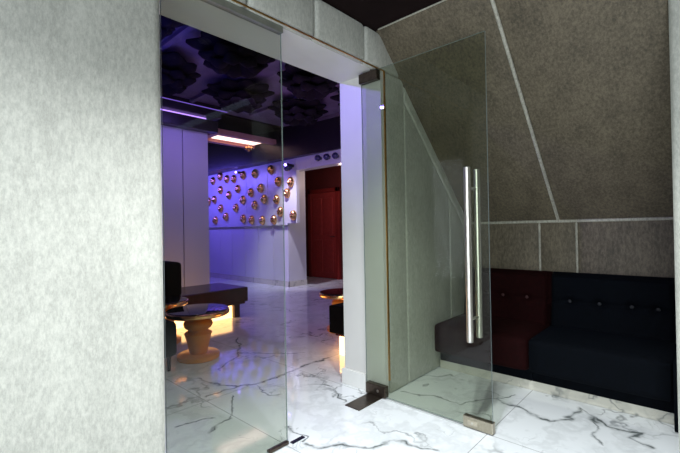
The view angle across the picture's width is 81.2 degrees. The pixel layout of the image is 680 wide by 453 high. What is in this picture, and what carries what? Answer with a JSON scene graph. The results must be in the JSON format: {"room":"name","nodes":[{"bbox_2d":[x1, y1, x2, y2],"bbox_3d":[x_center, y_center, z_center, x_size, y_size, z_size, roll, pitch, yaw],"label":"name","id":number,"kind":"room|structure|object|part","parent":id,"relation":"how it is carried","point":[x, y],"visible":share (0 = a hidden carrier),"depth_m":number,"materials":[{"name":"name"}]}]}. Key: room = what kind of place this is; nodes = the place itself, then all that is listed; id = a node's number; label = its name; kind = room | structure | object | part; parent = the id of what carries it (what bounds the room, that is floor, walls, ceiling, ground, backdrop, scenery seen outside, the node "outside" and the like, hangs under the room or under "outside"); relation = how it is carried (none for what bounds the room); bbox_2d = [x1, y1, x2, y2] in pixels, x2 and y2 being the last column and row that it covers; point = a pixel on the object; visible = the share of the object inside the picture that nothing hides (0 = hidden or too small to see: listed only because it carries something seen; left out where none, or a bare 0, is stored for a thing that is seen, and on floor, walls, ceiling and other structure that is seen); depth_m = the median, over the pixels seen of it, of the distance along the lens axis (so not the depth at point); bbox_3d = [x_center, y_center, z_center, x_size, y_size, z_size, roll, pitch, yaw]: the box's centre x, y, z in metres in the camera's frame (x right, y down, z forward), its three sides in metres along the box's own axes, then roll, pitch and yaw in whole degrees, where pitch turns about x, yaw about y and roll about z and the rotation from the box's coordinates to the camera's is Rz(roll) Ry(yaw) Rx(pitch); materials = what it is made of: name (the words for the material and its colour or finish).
{"room":"entertainment venue","nodes":[
{"label":"entertainment venue","id":0,"kind":"room"},
{"bbox_2d":[160,93,221,286],"bbox_3d":[-4.040,-0.353,4.880,0.500,3.320,5.520,-1,-1,43],"label":"wall","id":1,"kind":"structure","parent":0,"point":[185,137],"depth_m":6.54,"materials":[{"name":"white paint"}]},
{"bbox_3d":[-2.978,-0.152,6.103,0.040,2.900,1.147,-1,-1,43],"label":"wall panel","id":2,"kind":"part","parent":1,"relation":"part of","materials":[{"name":"white paint"}]},
{"bbox_2d":[162,109,205,118],"bbox_3d":[-4.017,-1.797,4.766,0.020,0.020,5.200,-1,-1,43],"label":"led strip","id":3,"kind":"object","parent":1,"relation":"on","point":[162,109],"visible":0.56,"depth_m":6.38,"materials":[{"name":"plastic"}]},
{"bbox_3d":[-4.023,-1.689,4.853,0.170,0.190,5.520,-1,-1,43],"label":"cornice","id":4,"kind":"part","parent":1,"relation":"part of","materials":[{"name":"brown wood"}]},
{"bbox_3d":[-3.986,-1.915,4.818,0.280,0.200,5.520,-1,-1,43],"label":"cornice","id":5,"kind":"part","parent":1,"relation":"part of","materials":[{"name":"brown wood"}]},
{"bbox_2d":[160,96,226,112],"bbox_3d":[-2.791,-1.953,5.892,0.015,0.010,2.520,-1,-1,43],"label":"led strip","id":6,"kind":"object","parent":1,"relation":"attached to","point":[160,96],"visible":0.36,"depth_m":6.35,"materials":[{"name":"plastic"}]},
{"bbox_3d":[-2.429,-0.158,6.700,0.040,2.900,0.444,-1,-1,43],"label":"wall panel","id":7,"kind":"part","parent":1,"relation":"part of","materials":[{"name":"white paint"}]},
{"bbox_2d":[0,0,465,452],"bbox_3d":[-0.765,-0.522,1.989,0.400,3.500,5.700,-1,-1,43],"label":"wall","id":8,"kind":"structure","parent":0,"point":[82,316],"depth_m":1.57,"materials":[{"name":"white paint"}]},
{"bbox_3d":[-1.204,-0.080,1.238,0.045,2.619,1.295,-1,-1,43],"label":"velvet panel","id":9,"kind":"part","parent":8,"relation":"part of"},
{"bbox_2d":[160,0,288,452],"bbox_3d":[-0.544,0.047,1.990,0.036,2.346,0.679,-1,-1,43],"label":"door","id":10,"kind":"structure","parent":8,"relation":"in","point":[224,5],"depth_m":2.09,"materials":[{"name":"clear glass"}]},
{"bbox_3d":[-0.564,-1.106,1.999,0.036,0.038,0.679,-1,-1,43],"label":"rail","id":11,"kind":"part","parent":10,"relation":"part of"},
{"bbox_3d":[-0.635,-1.259,1.888,0.045,0.272,0.445,-1,-1,43],"label":"velvet panel","id":12,"kind":"part","parent":8,"relation":"part of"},
{"bbox_3d":[-0.323,-1.262,2.227,0.045,0.272,0.478,-1,-1,43],"label":"velvet panel","id":13,"kind":"part","parent":8,"relation":"part of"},
{"bbox_2d":[232,0,390,380],"bbox_3d":[-0.211,-0.004,2.303,0.033,2.251,1.615,-1,-1,43],"label":"trim","id":14,"kind":"structure","parent":8,"relation":"attached to","point":[236,1],"depth_m":2.87,"materials":[{"name":"gold metal"}]},
{"bbox_3d":[0.000,-1.265,2.578,0.045,0.272,0.475,-1,-1,43],"label":"velvet panel","id":15,"kind":"part","parent":8,"relation":"part of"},
{"bbox_2d":[342,367,365,390],"bbox_3d":[0.109,1.162,3.033,0.237,0.118,0.022,-1,-1,43],"label":"baseboard","id":16,"kind":"structure","parent":8,"relation":"attached to","point":[350,377],"depth_m":3.02,"materials":[{"name":"paint"}]},
{"bbox_3d":[0.315,-1.268,2.920,0.045,0.272,0.455,-1,-1,43],"label":"velvet panel","id":17,"kind":"part","parent":8,"relation":"part of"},
{"bbox_2d":[374,70,388,393],"bbox_3d":[0.299,0.041,2.887,0.061,2.352,0.036,-1,-1,43],"label":"trim","id":18,"kind":"structure","parent":8,"relation":"attached to","point":[378,85],"depth_m":2.87,"materials":[{"name":"white paint"}]},
{"bbox_3d":[0.415,0.035,2.995,0.045,2.358,0.240,-1,-1,43],"label":"velvet panel","id":19,"kind":"part","parent":8,"relation":"part of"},
{"bbox_2d":[359,31,494,434],"bbox_3d":[0.519,0.032,2.615,0.947,2.346,0.171,-1,-1,43],"label":"door","id":20,"kind":"structure","parent":8,"relation":"in","point":[381,390],"depth_m":2.39,"materials":[{"name":"clear glass"}]},
{"bbox_3d":[0.739,0.118,3.346,0.045,2.186,0.715,-1,-1,43],"label":"velvet panel","id":21,"kind":"part","parent":8,"relation":"part of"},
{"bbox_3d":[0.857,-0.545,3.491,0.045,1.240,1.095,-1,-1,43],"label":"velvet panel","id":22,"kind":"part","parent":8,"relation":"part of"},
{"bbox_3d":[1.116,0.463,3.746,0.045,1.491,0.380,-1,-1,43],"label":"velvet panel","id":23,"kind":"part","parent":8,"relation":"part of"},
{"bbox_2d":[160,25,339,120],"bbox_3d":[-0.181,-2.048,5.841,3.900,0.050,6.780,-1,-1,43],"label":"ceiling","id":24,"kind":"structure","parent":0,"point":[183,30],"depth_m":4.95,"materials":[{"name":"paint"}]},
{"bbox_2d":[160,26,339,126],"bbox_3d":[-2.539,-2.087,6.529,8.300,0.120,10.000,-1,-1,43],"label":"ceiling","id":25,"kind":"structure","parent":0,"point":[269,75],"depth_m":5.71,"materials":[{"name":"paint"}]},
{"bbox_2d":[159,14,185,39],"bbox_3d":[-1.896,-1.833,3.566,0.956,0.290,0.921,-1,0,28],"label":"rosette","id":26,"kind":"object","parent":25,"relation":"attached to","point":[168,25],"visible":0.03,"depth_m":3.61,"materials":[{"name":"paint"}]},
{"bbox_2d":[160,51,200,95],"bbox_3d":[-2.191,-1.818,4.889,0.941,0.290,0.976,-1,0,10],"label":"rosette","id":27,"kind":"object","parent":25,"relation":"attached to","point":[178,74],"visible":0.51,"depth_m":4.74,"materials":[{"name":"paint"}]},
{"bbox_2d":[185,31,274,78],"bbox_3d":[-1.129,-1.840,4.386,0.915,0.290,0.950,-1,-1,37],"label":"rosette","id":28,"kind":"object","parent":25,"relation":"attached to","point":[233,60],"visible":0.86,"depth_m":4.20,"materials":[{"name":"paint"}]},
{"bbox_2d":[201,79,274,112],"bbox_3d":[-1.438,-1.825,5.702,0.921,0.290,0.956,-1,-1,-38],"label":"rosette","id":29,"kind":"object","parent":25,"relation":"attached to","point":[247,96],"visible":1,"depth_m":5.50,"materials":[{"name":"paint"}]},
{"bbox_2d":[207,128,275,148],"bbox_3d":[-2.052,-1.864,8.086,0.800,0.320,1.550,-1,-1,43],"label":"ceiling light","id":30,"kind":"object","parent":25,"relation":"hanging from","point":[223,137],"visible":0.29,"depth_m":7.97,"materials":[{"name":"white plastic"}]},
{"bbox_3d":[-2.042,-1.762,8.051,0.440,0.025,0.990,-1,-1,43],"label":"light panel","id":31,"kind":"part","parent":30,"relation":"part of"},
{"bbox_2d":[244,144,252,151],"bbox_3d":[-1.939,-1.688,8.426,0.174,0.210,0.187,-1,-1,43],"label":"ornament","id":32,"kind":"object","parent":30,"relation":"hanging from","point":[248,148],"visible":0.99,"depth_m":8.38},
{"bbox_2d":[268,98,327,125],"bbox_3d":[-0.684,-1.832,6.540,0.959,0.290,0.924,-1,0,21],"label":"rosette","id":33,"kind":"object","parent":25,"relation":"attached to","point":[295,112],"visible":1,"depth_m":6.31,"materials":[{"name":"paint"}]},
{"bbox_2d":[277,63,338,100],"bbox_3d":[-0.373,-1.847,5.214,0.896,0.290,0.931,-1,0,-2],"label":"rosette","id":34,"kind":"object","parent":25,"relation":"attached to","point":[306,85],"visible":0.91,"depth_m":5.01,"materials":[{"name":"paint"}]},
{"bbox_2d":[330,90,339,105],"bbox_3d":[0.388,-1.854,6.032,0.951,0.290,0.916,-1,0,-28],"label":"rosette","id":35,"kind":"object","parent":25,"relation":"attached to","point":[335,97],"visible":0.02,"depth_m":5.99,"materials":[{"name":"paint"}]},
{"bbox_2d":[208,113,340,281],"bbox_3d":[-1.508,-0.378,7.456,8.100,3.320,2.940,-1,-1,43],"label":"wall","id":36,"kind":"structure","parent":0,"point":[237,248],"depth_m":8.86,"materials":[{"name":"white paint"}]},
{"bbox_3d":[-3.638,0.632,10.765,0.440,1.195,0.035,-1,-1,43],"label":"wall panel","id":37,"kind":"part","parent":36,"relation":"part of","materials":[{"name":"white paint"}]},
{"bbox_3d":[-3.588,-0.805,10.673,0.694,1.605,0.085,-1,-1,43],"label":"wall panel","id":38,"kind":"part","parent":36,"relation":"part of","materials":[{"name":"white paint"}]},
{"bbox_2d":[210,177,215,184],"bbox_3d":[-3.325,-1.181,10.289,0.174,0.219,0.115,-1,-1,43],"label":"mask","id":39,"kind":"object","parent":36,"relation":"attached to","point":[212,180],"visible":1,"depth_m":10.26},
{"bbox_2d":[211,195,216,203],"bbox_3d":[-3.276,-0.697,10.249,0.175,0.219,0.115,-1,-1,43],"label":"mask","id":40,"kind":"object","parent":36,"relation":"attached to","point":[214,198],"visible":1,"depth_m":10.22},
{"bbox_2d":[212,216,217,224],"bbox_3d":[-3.241,-0.157,10.221,0.175,0.219,0.115,-1,-1,43],"label":"mask","id":41,"kind":"object","parent":36,"relation":"attached to","point":[215,219],"visible":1,"depth_m":10.19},
{"bbox_3d":[-3.271,0.623,10.427,0.540,1.195,0.035,-1,-1,43],"label":"wall panel","id":42,"kind":"part","parent":36,"relation":"part of","materials":[{"name":"white paint"}]},
{"bbox_2d":[217,173,222,180],"bbox_3d":[-3.067,-1.270,10.051,0.175,0.218,0.115,-1,-1,43],"label":"mask","id":43,"kind":"object","parent":36,"relation":"attached to","point":[220,175],"visible":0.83,"depth_m":10.02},
{"bbox_2d":[217,186,222,193],"bbox_3d":[-3.055,-0.926,10.043,0.175,0.220,0.115,-2,-1,43],"label":"mask","id":44,"kind":"object","parent":36,"relation":"attached to","point":[220,188],"visible":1,"depth_m":10.01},
{"bbox_2d":[218,204,222,212],"bbox_3d":[-3.050,-0.457,10.042,0.175,0.220,0.115,-3,-1,43],"label":"mask","id":45,"kind":"object","parent":36,"relation":"attached to","point":[220,207],"visible":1,"depth_m":10.01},
{"bbox_3d":[-3.044,-0.818,10.172,0.774,1.605,0.085,-1,-1,43],"label":"wall panel","id":46,"kind":"part","parent":36,"relation":"part of","materials":[{"name":"white paint"}]},
{"bbox_2d":[223,212,228,220],"bbox_3d":[-2.872,-0.241,9.880,0.175,0.218,0.115,-1,-1,43],"label":"mask","id":47,"kind":"object","parent":36,"relation":"attached to","point":[225,216],"visible":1,"depth_m":9.85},
{"bbox_3d":[-2.866,0.613,10.054,0.540,1.195,0.035,-1,-1,43],"label":"wall panel","id":48,"kind":"part","parent":36,"relation":"part of","materials":[{"name":"white paint"}]},
{"bbox_2d":[224,175,229,183],"bbox_3d":[-2.835,-1.179,9.839,0.174,0.219,0.115,-1,-1,43],"label":"mask","id":49,"kind":"object","parent":36,"relation":"attached to","point":[226,178],"visible":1,"depth_m":9.81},
{"bbox_2d":[226,191,231,199],"bbox_3d":[-2.771,-0.775,9.783,0.174,0.219,0.115,-1,-1,43],"label":"mask","id":50,"kind":"object","parent":36,"relation":"attached to","point":[228,194],"visible":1,"depth_m":9.76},
{"bbox_2d":[231,175,236,183],"bbox_3d":[-2.607,-1.153,9.629,0.175,0.219,0.115,-1,-1,43],"label":"mask","id":51,"kind":"object","parent":36,"relation":"attached to","point":[233,177],"visible":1,"depth_m":9.60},
{"bbox_2d":[233,203,238,211],"bbox_3d":[-2.545,-0.450,9.578,0.175,0.220,0.115,0,0,43],"label":"mask","id":52,"kind":"object","parent":36,"relation":"attached to","point":[235,206],"visible":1,"depth_m":9.55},
{"bbox_3d":[-2.462,-0.832,9.637,0.794,1.605,0.085,-1,-1,43],"label":"wall panel","id":53,"kind":"part","parent":36,"relation":"part of","materials":[{"name":"white paint"}]},
{"bbox_2d":[235,185,240,193],"bbox_3d":[-2.481,-0.902,9.516,0.175,0.219,0.115,-1,-1,43],"label":"mask","id":54,"kind":"object","parent":36,"relation":"attached to","point":[237,187],"visible":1,"depth_m":9.49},
{"bbox_3d":[-2.461,0.603,9.682,0.540,1.195,0.035,-1,-1,43],"label":"wall panel","id":55,"kind":"part","parent":36,"relation":"part of","materials":[{"name":"white paint"}]},
{"bbox_2d":[239,195,245,204],"bbox_3d":[-2.327,-0.629,9.376,0.175,0.219,0.115,-1,-1,43],"label":"mask","id":56,"kind":"object","parent":36,"relation":"attached to","point":[242,200],"visible":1,"depth_m":9.35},
{"bbox_2d":[240,214,245,222],"bbox_3d":[-2.317,-0.181,9.371,0.174,0.219,0.115,-1,-1,43],"label":"mask","id":57,"kind":"object","parent":36,"relation":"attached to","point":[242,217],"visible":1,"depth_m":9.34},
{"bbox_2d":[240,171,245,179],"bbox_3d":[-2.320,-1.212,9.365,0.175,0.219,0.115,-1,-1,43],"label":"mask","id":58,"kind":"object","parent":36,"relation":"attached to","point":[242,174],"visible":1,"depth_m":9.34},
{"bbox_2d":[247,188,253,196],"bbox_3d":[-2.090,-0.785,9.157,0.175,0.218,0.115,-1,-1,43],"label":"mask","id":59,"kind":"object","parent":36,"relation":"attached to","point":[250,192],"visible":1,"depth_m":9.13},
{"bbox_2d":[248,215,254,224],"bbox_3d":[-2.068,-0.149,9.142,0.174,0.219,0.115,-1,-1,43],"label":"mask","id":60,"kind":"object","parent":36,"relation":"attached to","point":[251,219],"visible":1,"depth_m":9.11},
{"bbox_3d":[-2.056,0.593,9.310,0.540,1.195,0.035,-1,-1,43],"label":"wall panel","id":61,"kind":"part","parent":36,"relation":"part of","materials":[{"name":"white paint"}]},
{"bbox_2d":[251,169,257,178],"bbox_3d":[-1.974,-1.207,9.047,0.174,0.219,0.115,-1,-1,43],"label":"mask","id":62,"kind":"object","parent":36,"relation":"attached to","point":[254,173],"visible":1,"depth_m":9.02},
{"bbox_2d":[251,200,257,209],"bbox_3d":[-1.982,-0.490,9.060,0.174,0.219,0.115,-1,-1,43],"label":"mask","id":63,"kind":"object","parent":36,"relation":"attached to","point":[254,204],"visible":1,"depth_m":9.03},
{"bbox_3d":[-1.873,-0.847,9.096,0.794,1.605,0.085,-1,-1,43],"label":"wall panel","id":64,"kind":"part","parent":36,"relation":"part of","materials":[{"name":"white paint"}]},
{"bbox_2d":[210,272,306,286],"bbox_3d":[-2.270,1.256,9.814,3.730,0.115,0.520,-1,-1,43],"label":"baseboard","id":65,"kind":"structure","parent":36,"relation":"attached to","point":[216,275],"depth_m":9.04,"materials":[{"name":"paint"}]},
{"bbox_2d":[257,183,262,192],"bbox_3d":[-1.819,-0.862,8.907,0.175,0.219,0.115,-1,-1,43],"label":"mask","id":66,"kind":"object","parent":36,"relation":"attached to","point":[260,186],"visible":1,"depth_m":8.88,"materials":[{"name":"metal"}]},
{"bbox_2d":[259,216,264,224],"bbox_3d":[-1.772,-0.137,8.870,0.175,0.219,0.115,-1,-1,43],"label":"mask","id":67,"kind":"object","parent":36,"relation":"attached to","point":[261,218],"visible":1,"depth_m":8.84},
{"bbox_2d":[260,194,266,203],"bbox_3d":[-1.722,-0.610,8.820,0.175,0.219,0.115,-1,-1,43],"label":"mask","id":68,"kind":"object","parent":36,"relation":"attached to","point":[263,199],"visible":1,"depth_m":8.79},
{"bbox_3d":[-1.651,0.584,8.938,0.540,1.195,0.035,-1,-1,43],"label":"wall panel","id":69,"kind":"part","parent":36,"relation":"part of","materials":[{"name":"white paint"}]},
{"bbox_2d":[267,165,273,174],"bbox_3d":[-1.542,-1.242,8.649,0.175,0.218,0.115,-1,-1,43],"label":"mask","id":70,"kind":"object","parent":36,"relation":"attached to","point":[270,169],"visible":1,"depth_m":8.62,"materials":[{"name":"metal"}]},
{"bbox_2d":[270,215,276,224],"bbox_3d":[-1.467,-0.145,8.589,0.175,0.219,0.115,-1,-1,43],"label":"mask","id":71,"kind":"object","parent":36,"relation":"attached to","point":[273,219],"visible":1,"depth_m":8.56,"materials":[{"name":"metal"}]},
{"bbox_2d":[208,116,340,175],"bbox_3d":[-1.093,-1.721,7.980,8.050,0.640,0.490,-1,-1,43],"label":"trim","id":72,"kind":"structure","parent":36,"relation":"attached to","point":[322,136],"depth_m":8.18,"materials":[{"name":"brown wood"}]},
{"bbox_3d":[-1.388,-0.859,8.649,0.514,1.605,0.085,-1,-1,43],"label":"wall panel","id":73,"kind":"part","parent":36,"relation":"part of","materials":[{"name":"white paint"}]},
{"bbox_2d":[273,195,279,204],"bbox_3d":[-1.395,-0.581,8.520,0.175,0.219,0.115,-1,-1,43],"label":"mask","id":74,"kind":"object","parent":36,"relation":"attached to","point":[276,199],"visible":1,"depth_m":8.49,"materials":[{"name":"metal"}]},
{"bbox_2d":[274,177,280,186],"bbox_3d":[-1.355,-0.961,8.480,0.175,0.219,0.115,-1,-1,43],"label":"mask","id":75,"kind":"object","parent":36,"relation":"attached to","point":[277,181],"visible":1,"depth_m":8.45,"materials":[{"name":"metal"}]},
{"bbox_2d":[277,207,282,216],"bbox_3d":[-1.301,-0.312,8.435,0.175,0.220,0.115,-3,-2,43],"label":"mask","id":76,"kind":"object","parent":36,"relation":"attached to","point":[280,209],"visible":0.97,"depth_m":8.40,"materials":[{"name":"metal"}]},
{"bbox_3d":[-1.261,0.574,8.579,0.500,1.195,0.035,-1,-1,43],"label":"wall panel","id":77,"kind":"part","parent":36,"relation":"part of","materials":[{"name":"white paint"}]},
{"bbox_2d":[284,188,289,197],"bbox_3d":[-1.137,-0.697,8.281,0.175,0.219,0.115,-1,-1,43],"label":"mask","id":78,"kind":"object","parent":36,"relation":"attached to","point":[287,190],"visible":0.9,"depth_m":8.25,"materials":[{"name":"metal"}]},
{"bbox_2d":[283,163,291,170],"bbox_3d":[-1.075,-1.220,8.171,0.170,0.170,0.190,-1,-1,43],"label":"globe","id":79,"kind":"object","parent":36,"relation":"attached to","point":[288,168],"visible":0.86,"depth_m":8.11,"materials":[{"name":"black plastic"}]},
{"bbox_2d":[287,177,293,186],"bbox_3d":[-1.052,-0.921,8.201,0.175,0.219,0.115,-1,-1,43],"label":"mask","id":80,"kind":"object","parent":36,"relation":"attached to","point":[290,181],"visible":1,"depth_m":8.17,"materials":[{"name":"metal"}]},
{"bbox_3d":[-1.031,-0.867,8.321,0.444,1.605,0.085,-1,-1,43],"label":"wall panel","id":81,"kind":"part","parent":36,"relation":"part of","materials":[{"name":"white paint"}]},
{"bbox_2d":[289,210,296,220],"bbox_3d":[-0.992,-0.227,8.152,0.175,0.219,0.115,-1,-1,43],"label":"mask","id":82,"kind":"object","parent":36,"relation":"attached to","point":[292,215],"visible":1,"depth_m":8.12,"materials":[{"name":"metal"}]},
{"bbox_3d":[-0.709,-1.417,8.020,0.444,0.520,0.085,-1,-1,43],"label":"wall panel","id":83,"kind":"part","parent":36,"relation":"part of","materials":[{"name":"white paint"}]},
{"bbox_2d":[314,155,321,160],"bbox_3d":[-0.420,-1.311,7.600,0.124,0.124,0.144,-1,-1,43],"label":"globe","id":84,"kind":"object","parent":36,"relation":"attached to","point":[317,157],"visible":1,"depth_m":7.55,"materials":[{"name":"black plastic"}]},
{"bbox_3d":[-0.138,-1.431,7.495,1.097,0.520,0.085,-1,-1,43],"label":"wall panel","id":85,"kind":"part","parent":36,"relation":"part of","materials":[{"name":"white paint"}]},
{"bbox_2d":[323,153,330,159],"bbox_3d":[-0.247,-1.305,7.441,0.124,0.124,0.144,-1,-1,43],"label":"globe","id":86,"kind":"object","parent":36,"relation":"attached to","point":[326,156],"visible":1,"depth_m":7.39,"materials":[{"name":"black plastic"}]},
{"bbox_2d":[332,152,338,158],"bbox_3d":[-0.082,-1.299,7.289,0.124,0.124,0.144,-1,-1,43],"label":"globe","id":87,"kind":"object","parent":36,"relation":"attached to","point":[335,155],"visible":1,"depth_m":7.24,"materials":[{"name":"black plastic"}]},
{"bbox_2d":[305,165,342,278],"bbox_3d":[0.285,-0.394,9.407,8.100,3.320,0.160,-1,-1,43],"label":"wall","id":88,"kind":"structure","parent":0,"point":[328,177],"depth_m":9.96,"materials":[{"name":"wood"}]},
{"bbox_2d":[308,187,340,279],"bbox_3d":[-0.415,0.172,9.872,1.060,2.220,0.110,-1,-1,43],"label":"door","id":89,"kind":"structure","parent":88,"relation":"in","point":[324,236],"depth_m":9.83,"materials":[{"name":"red wood"}]},
{"bbox_3d":[-0.754,0.180,10.212,0.100,2.220,0.070,-1,-1,43],"label":"frame","id":90,"kind":"part","parent":89,"relation":"part of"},
{"bbox_3d":[-0.559,-0.245,9.999,0.290,0.900,0.017,-1,-1,43],"label":"panel","id":91,"kind":"part","parent":89,"relation":"part of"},
{"bbox_3d":[-0.542,0.735,9.992,0.290,0.800,0.017,-1,-1,43],"label":"panel","id":92,"kind":"part","parent":89,"relation":"part of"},
{"bbox_3d":[-0.419,-0.888,9.895,1.060,0.100,0.070,-1,-1,43],"label":"frame","id":93,"kind":"part","parent":89,"relation":"part of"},
{"bbox_3d":[-0.287,-0.252,9.749,0.290,0.900,0.017,-1,-1,43],"label":"panel","id":94,"kind":"part","parent":89,"relation":"part of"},
{"bbox_3d":[-0.270,0.728,9.742,0.290,0.800,0.017,-1,-1,43],"label":"panel","id":95,"kind":"part","parent":89,"relation":"part of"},
{"bbox_3d":[-0.048,0.163,9.562,0.100,2.220,0.070,-1,-1,43],"label":"frame","id":96,"kind":"part","parent":89,"relation":"part of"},
{"bbox_2d":[322,0,441,31],"bbox_3d":[0.361,-1.486,-0.004,4.110,0.120,4.400,-1,-1,43],"label":"ceiling","id":97,"kind":"structure","parent":0,"point":[372,14],"depth_m":2.56,"materials":[{"name":"paint"}]},
{"bbox_2d":[164,276,678,452],"bbox_3d":[-0.891,1.303,4.906,13.200,0.100,10.400,-1,-1,43],"label":"floor","id":98,"kind":"structure","parent":0,"point":[235,401],"depth_m":2.65,"materials":[{"name":"stone"}]},
{"bbox_2d":[164,319,176,371],"bbox_3d":[-1.799,0.857,3.363,0.470,0.800,0.665,-1,-1,43],"label":"armchair","id":99,"kind":"object","parent":98,"relation":"on","point":[170,326],"visible":0.08,"depth_m":3.40,"materials":[{"name":"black fabric"}]},
{"bbox_3d":[-1.483,1.182,3.439,0.040,0.140,0.040,-1,-1,43],"label":"leg","id":100,"kind":"part","parent":99,"relation":"part of","materials":[{"name":"black plastic"}]},
{"bbox_2d":[163,296,188,343],"bbox_3d":[-1.933,1.034,4.313,0.548,0.465,0.548,-1,-1,43],"label":"pedestal table","id":101,"kind":"object","parent":98,"relation":"on","point":[170,301],"visible":0.28,"depth_m":4.27,"materials":[{"name":"gold metal"}]},
{"bbox_2d":[165,303,229,363],"bbox_3d":[-1.356,1.020,3.796,0.588,0.465,0.588,-1,-1,43],"label":"pedestal table","id":102,"kind":"object","parent":98,"relation":"on","point":[197,318],"visible":0.99,"depth_m":3.70,"materials":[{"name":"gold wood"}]},
{"bbox_2d":[163,261,247,328],"bbox_3d":[-2.236,0.863,5.147,0.770,0.830,1.940,-1,-1,43],"label":"sofa","id":103,"kind":"object","parent":98,"relation":"on","point":[232,296],"visible":0.38,"depth_m":5.23,"materials":[{"name":"black leather"}]},
{"bbox_3d":[-2.314,0.661,5.075,0.700,0.425,0.290,-1,-1,43],"label":"backrest","id":104,"kind":"part","parent":103,"relation":"part of","materials":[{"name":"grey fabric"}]},
{"bbox_3d":[-2.235,0.963,5.147,0.770,0.200,1.940,-1,-1,43],"label":"seat","id":105,"kind":"part","parent":103,"relation":"part of","materials":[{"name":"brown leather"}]},
{"bbox_2d":[290,436,304,443],"bbox_3d":[-0.242,1.219,2.268,0.026,0.005,0.093,-1,-1,43],"label":"strike plate","id":106,"kind":"object","parent":98,"relation":"on","point":[300,437],"visible":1,"depth_m":2.27,"materials":[{"name":"black metal"}]},
{"bbox_2d":[318,288,343,333],"bbox_3d":[0.031,1.005,4.735,0.568,0.460,0.568,-1,-1,43],"label":"pedestal table","id":107,"kind":"object","parent":98,"relation":"on","point":[336,295],"visible":0.27,"depth_m":4.62,"materials":[{"name":"gold metal"}]},
{"bbox_2d":[329,302,343,355],"bbox_3d":[0.278,0.991,3.896,0.500,0.468,0.600,-1,-1,43],"label":"sofa","id":108,"kind":"object","parent":98,"relation":"on","point":[336,311],"visible":0.12,"depth_m":3.78,"materials":[{"name":"black leather"}]},
{"bbox_3d":[0.276,0.888,3.897,0.500,0.263,0.600,-1,-1,43],"label":"seat","id":109,"kind":"part","parent":108,"relation":"part of","materials":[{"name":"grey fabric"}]},
{"bbox_2d":[345,393,381,410],"bbox_3d":[0.167,1.215,2.755,0.128,0.006,0.257,-1,-1,43],"label":"plate","id":110,"kind":"object","parent":98,"relation":"on","point":[364,401],"visible":1,"depth_m":2.75,"materials":[{"name":"brown metal"}]},
{"bbox_2d":[440,359,673,424],"bbox_3d":[1.622,1.161,3.100,1.540,0.068,0.575,-1,-1,43],"label":"baseboard","id":111,"kind":"structure","parent":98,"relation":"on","point":[633,409],"depth_m":2.75,"materials":[{"name":"stone"}]},
{"bbox_2d":[435,267,552,380],"bbox_3d":[1.292,0.761,3.335,0.740,0.747,0.720,-1,-1,43],"label":"upholstered sofa","id":112,"kind":"object","parent":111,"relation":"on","point":[521,300],"visible":0.86,"depth_m":3.27,"materials":[{"name":"red fabric"}]},
{"bbox_3d":[1.328,1.084,3.365,0.740,0.102,0.582,-1,-1,43],"label":"rail","id":113,"kind":"part","parent":112,"relation":"part of","materials":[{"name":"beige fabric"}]},
{"bbox_3d":[1.266,0.918,3.303,0.734,0.254,0.635,-1,-1,43],"label":"seat","id":114,"kind":"part","parent":112,"relation":"part of","materials":[{"name":"red fabric"}]},
{"bbox_3d":[1.467,0.604,3.530,0.732,0.435,0.195,-1,-1,43],"label":"backrest","id":115,"kind":"part","parent":112,"relation":"part of","materials":[{"name":"red fabric"}]},
{"bbox_2d":[529,271,678,432],"bbox_3d":[1.871,0.780,2.803,0.825,0.813,0.720,-1,-1,43],"label":"upholstered sofa","id":116,"kind":"object","parent":98,"relation":"on","point":[610,336],"visible":0.96,"depth_m":2.74,"materials":[{"name":"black fabric"}]},
{"bbox_3d":[1.833,0.904,2.781,0.789,0.254,0.635,-1,-1,43],"label":"seat","id":117,"kind":"part","parent":116,"relation":"part of","materials":[{"name":"blue fabric"}]},
{"bbox_3d":[1.895,1.070,2.844,0.795,0.102,0.582,-1,-1,43],"label":"rail","id":118,"kind":"part","parent":116,"relation":"part of","materials":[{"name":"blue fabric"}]},
{"bbox_3d":[2.034,0.590,3.008,0.787,0.435,0.195,-1,-1,43],"label":"backrest","id":119,"kind":"part","parent":116,"relation":"part of","materials":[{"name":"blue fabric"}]},
{"bbox_3d":[2.142,0.981,2.504,0.028,0.398,0.625,-1,-1,43],"label":"panel","id":120,"kind":"part","parent":116,"relation":"part of","materials":[{"name":"black fabric"}]},
{"bbox_2d":[376,0,672,221],"bbox_3d":[1.301,-0.763,2.986,2.100,1.569,1.644,-1,-1,43],"label":"sloped wall","id":121,"kind":"structure","parent":0,"point":[578,125],"depth_m":2.68,"materials":[{"name":"beige fabric"}]},
{"bbox_3d":[1.058,-0.745,3.112,0.820,1.440,1.480,-1,-1,43],"label":"velvet panel","id":122,"kind":"part","parent":121,"relation":"part of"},
{"bbox_3d":[1.652,-0.759,2.566,0.795,1.440,1.480,-1,-1,43],"label":"velvet panel","id":123,"kind":"part","parent":121,"relation":"part of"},
{"bbox_2d":[471,217,674,325],"bbox_3d":[1.786,0.395,3.483,2.100,1.600,0.180,-1,-1,43],"label":"wall","id":124,"kind":"structure","parent":0,"point":[614,246],"depth_m":3.21,"materials":[{"name":"grey fabric"}]},
{"bbox_3d":[1.514,0.579,3.663,0.640,1.245,0.045,-1,-1,43],"label":"velvet panel","id":125,"kind":"part","parent":124,"relation":"part of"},
{"bbox_3d":[1.853,0.571,3.351,0.281,1.245,0.045,-1,-1,43],"label":"velvet panel","id":126,"kind":"part","parent":124,"relation":"part of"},
{"bbox_3d":[2.193,0.563,3.038,0.644,1.245,0.045,-1,-1,43],"label":"velvet panel","id":127,"kind":"part","parent":124,"relation":"part of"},
{"bbox_2d":[668,0,679,452],"bbox_3d":[2.973,-0.149,1.585,2.465,2.620,1.240,-1,-1,43],"label":"wall","id":128,"kind":"structure","parent":0,"point":[674,5],"depth_m":1.96,"materials":[{"name":"white paint"}]}
]}

